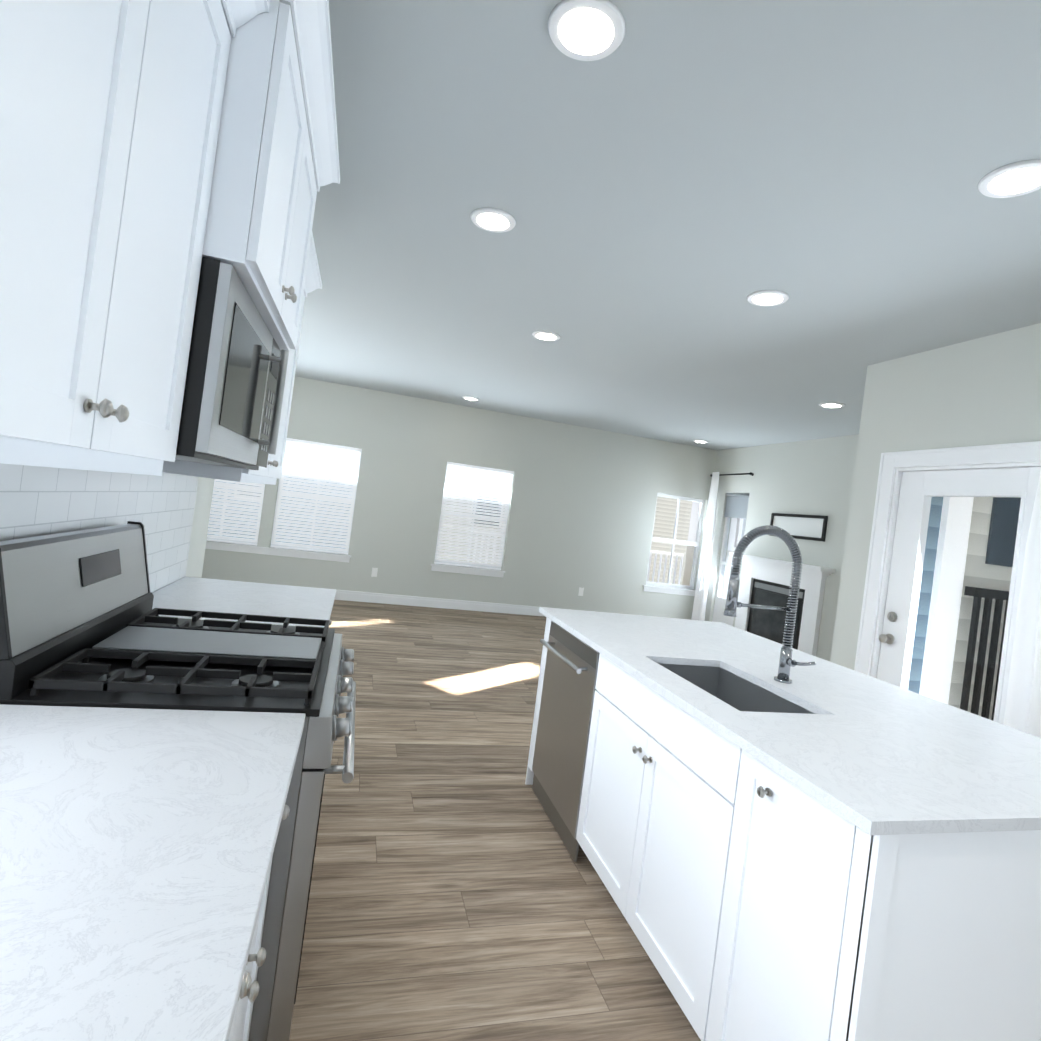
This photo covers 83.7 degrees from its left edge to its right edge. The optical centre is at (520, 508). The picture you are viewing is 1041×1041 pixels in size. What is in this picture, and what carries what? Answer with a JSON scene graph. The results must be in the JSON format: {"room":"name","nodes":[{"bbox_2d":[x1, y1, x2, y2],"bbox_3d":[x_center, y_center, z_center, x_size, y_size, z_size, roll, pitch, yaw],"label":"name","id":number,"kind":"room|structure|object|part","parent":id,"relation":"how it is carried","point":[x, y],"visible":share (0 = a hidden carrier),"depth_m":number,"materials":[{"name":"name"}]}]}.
{"room":"kitchen","nodes":[
{"label":"kitchen","id":0,"kind":"room"},
{"bbox_2d":[152,477,214,592],"bbox_3d":[-0.838,-0.062,0.128,0.150,2.690,5.670,7,0,-15],"label":"wall","id":1,"kind":"structure","parent":0,"point":[200,524],"depth_m":2.73,"materials":[{"name":"grey paint"}]},
{"bbox_2d":[0,463,198,592],"bbox_3d":[-0.856,-0.118,0.506,0.003,1.000,4.312,7,0,-15],"label":"tile backsplash","id":2,"kind":"structure","parent":1,"relation":"attached to","point":[35,501],"depth_m":1.67,"materials":[{"name":"white tile"}]},
{"bbox_2d":[0,0,239,475],"bbox_3d":[-0.681,-0.505,0.709,0.341,0.875,0.801,7,0,-15],"label":"upper cabinet","id":3,"kind":"object","parent":1,"relation":"attached to","point":[152,152],"depth_m":0.75,"materials":[{"name":"white paint"}]},
{"bbox_2d":[184,288,311,484],"bbox_3d":[-1.094,-0.592,2.227,0.341,0.961,0.817,7,0,-15],"label":"upper cabinet","id":4,"kind":"object","parent":1,"relation":"attached to","point":[269,475],"depth_m":2.30,"materials":[{"name":"white paint"}]},
{"bbox_2d":[208,0,323,359],"bbox_3d":[-0.803,-0.835,1.479,0.436,0.623,0.760,7,0,-15],"label":"upper cabinet","id":5,"kind":"object","parent":1,"relation":"attached to","point":[270,180],"depth_m":1.22,"materials":[{"name":"white paint"}]},
{"bbox_2d":[175,256,288,469],"bbox_3d":[-0.865,-0.327,1.477,0.445,0.396,0.754,7,0,-15],"label":"microwave","id":6,"kind":"object","parent":5,"relation":"attached to","point":[234,387],"visible":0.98,"depth_m":1.25,"materials":[{"name":"silver metal"}]},
{"bbox_2d":[152,577,335,626],"bbox_3d":[-1.072,0.367,2.267,0.645,0.025,0.829,7,0,-15],"label":"countertop","id":7,"kind":"structure","parent":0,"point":[189,593],"depth_m":2.26,"materials":[{"name":"white stone"}]},
{"bbox_2d":[202,376,717,619],"bbox_3d":[-0.858,-0.018,7.770,7.900,2.690,0.150,7,0,-15],"label":"wall","id":8,"kind":"structure","parent":0,"point":[581,511],"depth_m":7.85,"materials":[{"name":"grey paint"}]},
{"bbox_2d":[207,482,264,543],"bbox_3d":[-3.554,-0.275,7.034,0.870,1.360,0.055,7,0,-15],"label":"window","id":9,"kind":"structure","parent":8,"relation":"in","point":[237,530],"depth_m":7.05,"materials":[{"name":"white paint"}]},
{"bbox_2d":[206,479,264,545],"bbox_3d":[-3.539,-0.275,6.980,0.858,1.354,0.049,7,0,-15],"label":"window blinds","id":10,"kind":"object","parent":9,"relation":"attached to","point":[244,496],"visible":0.31,"depth_m":7.02,"materials":[{"name":"white plastic"}]},
{"bbox_2d":[270,447,361,552],"bbox_3d":[-2.560,-0.145,7.311,0.930,1.360,0.055,7,0,-15],"label":"window","id":11,"kind":"structure","parent":8,"relation":"in","point":[314,522],"depth_m":7.30,"materials":[{"name":"white paint"}]},
{"bbox_2d":[270,438,361,554],"bbox_3d":[-2.546,-0.144,7.258,0.918,1.354,0.049,7,0,-15],"label":"window blinds","id":12,"kind":"object","parent":11,"relation":"attached to","point":[297,445],"visible":0.88,"depth_m":7.26,"materials":[{"name":"white plastic"}]},
{"bbox_2d":[371,568,377,576],"bbox_3d":[-1.868,0.815,7.436,0.070,0.115,0.005,7,0,-15],"label":"electrical outlet plate","id":13,"kind":"object","parent":8,"relation":"attached to","point":[375,571],"depth_m":7.43,"materials":[{"name":"white plastic"}]},
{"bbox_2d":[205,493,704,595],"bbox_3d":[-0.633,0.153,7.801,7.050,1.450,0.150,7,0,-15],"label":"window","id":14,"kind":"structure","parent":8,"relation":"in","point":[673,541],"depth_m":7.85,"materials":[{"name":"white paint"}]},
{"bbox_2d":[434,465,512,568],"bbox_3d":[-0.630,0.108,7.850,0.930,1.360,0.055,7,0,-15],"label":"window","id":15,"kind":"structure","parent":8,"relation":"in","point":[471,534],"depth_m":7.84,"materials":[{"name":"white paint"}]},
{"bbox_2d":[434,462,513,569],"bbox_3d":[-0.615,0.109,7.797,0.918,1.354,0.049,7,0,-15],"label":"window blinds","id":16,"kind":"object","parent":15,"relation":"attached to","point":[490,471],"visible":0.88,"depth_m":7.80,"materials":[{"name":"white plastic"}]},
{"bbox_2d":[335,590,688,619],"bbox_3d":[-1.072,1.247,7.662,7.750,0.125,0.018,7,0,-15],"label":"baseboard","id":17,"kind":"structure","parent":8,"relation":"attached to","point":[346,595],"depth_m":7.65,"materials":[{"name":"white paint"}]},
{"bbox_2d":[578,587,583,595],"bbox_3d":[0.855,1.172,8.197,0.070,0.115,0.005,7,0,-15],"label":"electrical outlet plate","id":18,"kind":"object","parent":8,"relation":"attached to","point":[581,590],"depth_m":8.19,"materials":[{"name":"white plastic"}]},
{"bbox_2d":[289,600,700,1040],"bbox_3d":[0.238,1.480,2.861,8.050,0.060,10.280,7,0,-15],"label":"floor","id":19,"kind":"structure","parent":0,"point":[457,893],"depth_m":2.17,"materials":[{"name":"brown wood"}]},
{"bbox_2d":[0,521,355,1040],"bbox_3d":[-0.830,0.694,1.516,0.734,1.208,0.754,7,0,-15],"label":"gas range","id":20,"kind":"object","parent":19,"relation":"on","point":[83,623],"visible":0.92,"depth_m":1.26,"materials":[{"name":"silver metal"}]},
{"bbox_2d":[232,809,287,1040],"bbox_3d":[-0.723,0.863,0.730,0.617,0.886,0.816,7,0,-15],"label":"base cabinet","id":21,"kind":"object","parent":19,"relation":"on","point":[251,987],"depth_m":1.08,"materials":[{"name":"white paint"}]},
{"bbox_2d":[0,704,305,1040],"bbox_3d":[-0.398,0.439,-0.179,0.645,0.025,2.717,7,0,-15],"label":"countertop","id":22,"kind":"structure","parent":21,"relation":"on","point":[137,846],"depth_m":0.70,"materials":[{"name":"white stone"}]},
{"bbox_2d":[729,552,835,655],"bbox_3d":[3.044,1.225,7.071,0.200,1.212,1.620,7,0,-15],"label":"fireplace","id":23,"kind":"object","parent":19,"relation":"on","point":[765,581],"visible":0.56,"depth_m":7.02,"materials":[{"name":"white paint"}]},
{"bbox_2d":[525,609,1040,1040],"bbox_3d":[0.689,1.054,2.137,0.851,0.887,2.070,7,0,-15],"label":"kitchen island","id":24,"kind":"object","parent":19,"relation":"on","point":[779,841],"depth_m":1.34,"materials":[{"name":"white paint"}]},
{"bbox_2d":[532,620,603,861],"bbox_3d":[0.161,0.991,2.623,0.086,0.848,0.600,7,0,-15],"label":"dishwasher","id":25,"kind":"object","parent":24,"relation":"in","point":[571,669],"depth_m":2.56,"materials":[{"name":"silver metal"}]},
{"bbox_2d":[539,607,1040,828],"bbox_3d":[0.889,0.620,2.178,1.095,0.025,2.032,7,0,-15],"label":"island countertop","id":26,"kind":"structure","parent":24,"relation":"on","point":[891,756],"depth_m":1.60,"materials":[{"name":"white stone"}]},
{"bbox_2d":[280,0,1040,449],"bbox_3d":[0.591,-1.247,2.878,8.050,0.060,10.280,7,0,-15],"label":"ceiling","id":27,"kind":"structure","parent":0,"point":[668,186],"depth_m":2.34,"materials":[{"name":"grey paint"}]},
{"bbox_2d":[462,396,478,400],"bbox_3d":[-0.607,-1.340,7.080,0.207,0.010,0.207,7,0,36],"label":"recessed light","id":28,"kind":"object","parent":27,"relation":"in","point":[464,397],"depth_m":7.05,"materials":[{"name":"white paint"}]},
{"bbox_2d":[470,208,515,232],"bbox_3d":[-0.125,-1.305,2.637,0.207,0.010,0.207,8,0,-21],"label":"recessed light","id":29,"kind":"object","parent":27,"relation":"in","point":[488,219],"depth_m":2.62,"materials":[{"name":"white paint"}]},
{"bbox_2d":[532,331,559,340],"bbox_3d":[0.188,-1.255,4.230,0.207,0.010,0.207,8,0,-21],"label":"recessed light","id":30,"kind":"object","parent":27,"relation":"in","point":[542,335],"depth_m":4.21,"materials":[{"name":"white paint"}]},
{"bbox_2d":[548,0,625,60],"bbox_3d":[0.175,-1.273,1.548,0.207,0.010,0.207,8,0,-21],"label":"recessed light","id":31,"kind":"object","parent":27,"relation":"in","point":[586,30],"depth_m":1.54,"materials":[{"name":"white paint"}]},
{"bbox_2d":[693,440,707,442],"bbox_3d":[2.505,-0.931,8.073,0.207,0.010,0.207,7,0,36],"label":"recessed light","id":32,"kind":"object","parent":27,"relation":"in","point":[698,441],"depth_m":8.05,"materials":[{"name":"white paint"}]},
{"bbox_2d":[747,290,788,305],"bbox_3d":[1.314,-1.116,3.091,0.207,0.010,0.207,7,0,36],"label":"recessed light","id":33,"kind":"object","parent":27,"relation":"in","point":[764,297],"depth_m":3.07,"materials":[{"name":"white paint"}]},
{"bbox_2d":[819,402,844,407],"bbox_3d":[2.763,-0.916,5.156,0.207,0.010,0.207,7,0,36],"label":"recessed light","id":34,"kind":"object","parent":27,"relation":"in","point":[826,404],"depth_m":5.13,"materials":[{"name":"white paint"}]},
{"bbox_2d":[978,160,1040,197],"bbox_3d":[1.638,-1.082,1.915,0.207,0.010,0.207,7,0,36],"label":"recessed light","id":35,"kind":"object","parent":27,"relation":"in","point":[1020,178],"depth_m":1.91,"materials":[{"name":"white paint"}]},
{"bbox_2d":[704,434,858,660],"bbox_3d":[3.450,0.532,6.607,0.150,2.690,4.410,7,0,-15],"label":"wall","id":36,"kind":"structure","parent":0,"point":[811,477],"depth_m":7.03,"materials":[{"name":"grey paint"}]},
{"bbox_2d":[691,472,753,620],"bbox_3d":[2.834,0.622,8.220,0.140,2.305,0.940,7,0,-15],"label":"curtain","id":37,"kind":"object","parent":36,"relation":"attached to","point":[700,599],"visible":0.94,"depth_m":8.47,"materials":[{"name":"white fabric"}]},
{"bbox_3d":[2.997,-0.479,8.232,0.098,0.040,0.940,7,0,-15],"label":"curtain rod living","id":38,"kind":"part","parent":37,"relation":"part of","materials":[{"name":"black metal"}]},
{"bbox_2d":[712,517,745,625],"bbox_3d":[2.984,0.774,8.162,0.050,1.990,0.540,7,0,-15],"label":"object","id":39,"kind":"structure","parent":36,"relation":"in","point":[719,608],"depth_m":8.31,"materials":[{"name":"white paint"}]},
{"bbox_2d":[724,493,749,517],"bbox_3d":[3.041,-0.043,8.153,0.040,0.345,0.520,7,0,-15],"label":"roller shade","id":40,"kind":"object","parent":36,"relation":"attached to","point":[736,506],"visible":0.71,"depth_m":8.15,"materials":[{"name":"grey fabric"}]},
{"bbox_2d":[769,513,827,541],"bbox_3d":[3.303,0.213,6.946,0.025,0.290,0.900,7,0,-15],"label":"framed picture","id":41,"kind":"object","parent":36,"relation":"attached to","point":[805,527],"visible":0.88,"depth_m":6.84,"materials":[{"name":"black paper"}]},
{"bbox_2d":[830,323,1040,671],"bbox_3d":[3.015,0.443,1.307,0.150,2.690,5.570,7,0,-15],"label":"wall","id":42,"kind":"structure","parent":0,"point":[985,390],"depth_m":3.49,"materials":[{"name":"grey paint"}]},
{"bbox_2d":[854,441,1040,677],"bbox_3d":[2.432,0.692,3.234,0.174,2.070,1.120,7,0,-15],"label":"door frame","id":43,"kind":"structure","parent":42,"relation":"attached to","point":[1012,455],"depth_m":3.65,"materials":[{"name":"white paint"}]},
{"bbox_2d":[876,467,1040,723],"bbox_3d":[2.382,0.739,3.222,0.127,1.934,0.878,7,0,-15],"label":"patio door","id":44,"kind":"structure","parent":42,"relation":"in","point":[919,490],"depth_m":3.48,"materials":[{"name":"white paint"}]},
{"bbox_2d":[1003,472,1040,737],"bbox_3d":[2.640,0.529,2.000,0.172,2.363,1.740,7,0,-15],"label":"curtain","id":45,"kind":"object","parent":42,"relation":"attached to","point":[1023,707],"visible":0.42,"depth_m":2.74,"materials":[{"name":"white fabric"}]},
{"label":"outside","id":46,"kind":"structure","parent":0,"visible":0},
{"bbox_2d":[208,444,1020,720],"bbox_3d":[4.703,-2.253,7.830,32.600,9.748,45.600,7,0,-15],"label":"deck","id":47,"kind":"object","parent":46,"point":[964,676],"depth_m":4.01,"materials":[{"name":"beige"}]},
{"bbox_2d":[682,545,740,597],"bbox_3d":[4.687,2.727,16.792,140.000,0.020,150.000,7,0,-15],"label":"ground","id":48,"kind":"structure","parent":46,"point":[689,558],"depth_m":35.11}
]}

